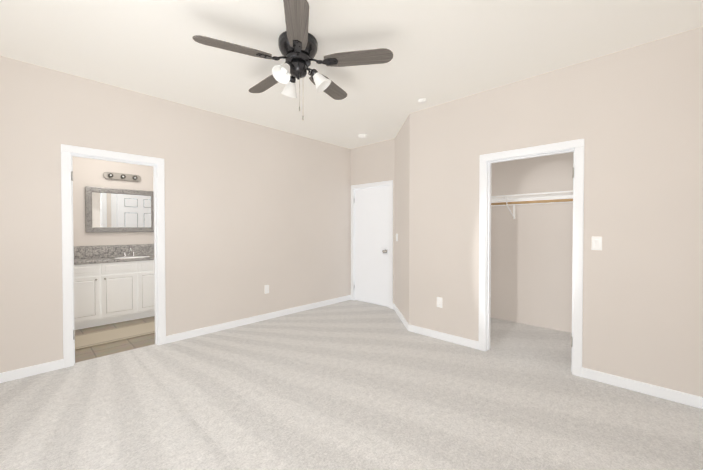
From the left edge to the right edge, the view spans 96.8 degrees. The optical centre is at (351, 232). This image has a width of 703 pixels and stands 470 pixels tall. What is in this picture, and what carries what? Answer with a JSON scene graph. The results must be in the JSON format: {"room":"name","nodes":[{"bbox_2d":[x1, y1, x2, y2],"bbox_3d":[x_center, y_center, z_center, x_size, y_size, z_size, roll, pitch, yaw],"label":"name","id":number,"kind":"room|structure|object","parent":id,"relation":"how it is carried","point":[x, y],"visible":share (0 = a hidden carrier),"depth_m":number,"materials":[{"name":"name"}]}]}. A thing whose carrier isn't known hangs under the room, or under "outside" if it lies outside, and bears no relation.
{"room":"empty bedroom","nodes":[
{"label":"empty bedroom","id":0,"kind":"room"},
{"bbox_2d":[75,316,154,362],"bbox_3d":[-3.040,1.290,3.991,1.890,0.100,3.240,1,1,44],"label":"floor","id":1,"kind":"structure","parent":0,"point":[88,353],"depth_m":3.52,"materials":[{"name":"beige tile"}]},
{"bbox_2d":[74,260,154,329],"bbox_3d":[-3.204,0.812,4.571,0.594,0.840,1.644,1,1,44],"label":"bathroom vanity","id":2,"kind":"object","parent":1,"relation":"on","point":[113,283],"depth_m":4.19,"materials":[{"name":"white wood"}]},
{"bbox_2d":[74,256,153,263],"bbox_3d":[-3.211,0.374,4.572,0.574,0.035,1.675,1,1,44],"label":"countertop","id":3,"kind":"structure","parent":2,"relation":"on","point":[92,259],"depth_m":4.39,"materials":[{"name":"grey stone"}]},
{"bbox_2d":[75,321,154,349],"bbox_3d":[-2.780,1.233,3.887,0.550,0.016,1.210,1,1,44],"label":"bath rug","id":4,"kind":"object","parent":1,"relation":"on","point":[82,341],"visible":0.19,"depth_m":3.74,"materials":[{"name":"beige fabric"}]},
{"bbox_2d":[0,300,702,469],"bbox_3d":[0.250,1.306,2.816,4.500,0.100,6.070,1,1,44],"label":"floor carpet","id":5,"kind":"object","parent":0,"point":[352,385],"visible":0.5,"depth_m":2.26,"materials":[{"name":"beige carpet"}]},
{"bbox_2d":[0,26,702,396],"bbox_3d":[-0.435,-0.123,3.447,6.390,2.740,6.070,1,1,44],"label":"wall","id":6,"kind":"structure","parent":0,"point":[252,210],"depth_m":3.36,"materials":[{"name":"paint"}]},
{"bbox_2d":[0,359,63,382],"bbox_3d":[-2.999,1.219,2.565,0.014,0.082,0.932,1,1,44],"label":"baseboard","id":7,"kind":"structure","parent":6,"relation":"attached to","point":[54,365],"depth_m":2.75,"materials":[{"name":"white wood"}]},
{"bbox_2d":[61,144,165,367],"bbox_3d":[-2.434,0.214,3.241,0.156,2.073,0.846,1,1,44],"label":"door frame","id":8,"kind":"structure","parent":6,"relation":"attached to","point":[68,152],"depth_m":3.01,"materials":[{"name":"white wood"}]},
{"bbox_2d":[74,244,153,259],"bbox_3d":[-3.411,0.266,4.761,0.020,0.175,1.675,1,1,44],"label":"backsplash","id":9,"kind":"structure","parent":6,"relation":"attached to","point":[81,252],"depth_m":4.62,"materials":[{"name":"grey stone"}]},
{"bbox_2d":[85,186,153,232],"bbox_3d":[-3.446,-0.336,4.713,0.032,0.650,0.880,1,1,44],"label":"bathroom mirror","id":10,"kind":"object","parent":6,"relation":"attached to","point":[115,210],"visible":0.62,"depth_m":4.67,"materials":[{"name":"silver metal"}]},
{"bbox_2d":[103,172,140,181],"bbox_3d":[-3.436,-0.845,4.692,0.066,0.100,0.468,1,1,44],"label":"sconce","id":11,"kind":"object","parent":6,"relation":"attached to","point":[120,176],"visible":1,"depth_m":4.68,"materials":[{"name":"silver metal"}]},
{"bbox_2d":[166,295,350,342],"bbox_3d":[-1.051,1.190,4.608,0.022,0.082,3.022,1,1,44],"label":"baseboard","id":12,"kind":"structure","parent":6,"relation":"attached to","point":[193,333],"depth_m":4.23,"materials":[{"name":"white wood"}]},
{"bbox_2d":[265,285,268,293],"bbox_3d":[-1.206,0.803,4.449,0.009,0.115,0.070,1,1,44],"label":"electrical outlet","id":13,"kind":"object","parent":6,"relation":"attached to","point":[266,288],"visible":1,"depth_m":4.44,"materials":[{"name":"white plastic"}]},
{"bbox_2d":[351,180,392,308],"bbox_3d":[0.375,0.183,5.406,0.926,2.073,0.156,1,1,44],"label":"door frame","id":14,"kind":"structure","parent":6,"relation":"attached to","point":[375,184],"depth_m":5.23,"materials":[{"name":"white wood"}]},
{"bbox_2d":[355,186,388,306],"bbox_3d":[0.324,0.216,5.352,0.774,1.985,0.108,1,1,44],"label":"back door","id":15,"kind":"structure","parent":6,"relation":"in","point":[371,245],"depth_m":5.35,"materials":[{"name":"white wood"}]},
{"bbox_2d":[392,304,478,348],"bbox_3d":[1.009,1.196,4.184,1.672,0.082,0.739,1,1,44],"label":"baseboard","id":16,"kind":"structure","parent":6,"relation":"attached to","point":[435,334],"depth_m":3.67,"materials":[{"name":"white wood"}]},
{"bbox_2d":[437,297,441,307],"bbox_3d":[1.032,0.814,3.660,0.070,0.115,0.009,1,1,44],"label":"electrical outlet","id":17,"kind":"object","parent":6,"relation":"attached to","point":[439,301],"visible":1,"depth_m":3.66,"materials":[{"name":"white plastic"}]},
{"bbox_2d":[479,139,583,376],"bbox_3d":[1.736,0.216,3.072,0.896,2.073,0.156,1,1,44],"label":"door frame","id":18,"kind":"structure","parent":6,"relation":"attached to","point":[576,147],"depth_m":2.91,"materials":[{"name":"white wood"}]},
{"bbox_2d":[491,191,572,218],"bbox_3d":[2.361,-0.339,3.953,1.860,0.298,0.380,1,1,44],"label":"closet shelf","id":19,"kind":"object","parent":6,"relation":"attached to","point":[541,198],"visible":0.56,"depth_m":4.02,"materials":[{"name":"white wood"}]},
{"bbox_2d":[592,237,601,249],"bbox_3d":[2.081,0.088,2.649,0.070,0.115,0.014,1,1,44],"label":"light switch","id":20,"kind":"object","parent":6,"relation":"attached to","point":[596,243],"visible":1,"depth_m":2.65,"materials":[{"name":"white plastic"}]},
{"bbox_2d":[582,367,702,408],"bbox_3d":[2.291,1.220,2.466,0.762,0.082,0.014,1,1,44],"label":"baseboard","id":21,"kind":"structure","parent":6,"relation":"attached to","point":[667,394],"depth_m":2.44,"materials":[{"name":"white wood"}]},
{"bbox_2d":[0,0,702,148],"bbox_3d":[-0.435,-1.543,3.427,6.390,0.100,6.070,1,1,44],"label":"ceiling","id":22,"kind":"structure","parent":0,"point":[444,51],"depth_m":2.46,"materials":[{"name":"paint"}]},
{"bbox_2d":[192,0,392,119],"bbox_3d":[-0.450,-1.179,2.461,1.344,0.600,1.394,1,1,44],"label":"fan","id":23,"kind":"object","parent":22,"relation":"hanging from","point":[298,44],"visible":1,"depth_m":2.32,"materials":[{"name":"brown wood"}]},
{"bbox_2d":[358,134,366,138],"bbox_3d":[0.173,-1.490,4.830,0.136,0.045,0.136,1,1,44],"label":"smoke detector","id":24,"kind":"object","parent":22,"relation":"attached to","point":[362,136],"visible":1,"depth_m":4.79,"materials":[{"name":"white plastic"}]},
{"bbox_2d":[418,98,425,102],"bbox_3d":[0.794,-1.484,3.508,0.090,0.020,0.090,1,1,44],"label":"detector","id":25,"kind":"object","parent":22,"relation":"attached to","point":[422,100],"visible":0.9,"depth_m":3.49,"materials":[{"name":"white plastic"}]}
]}

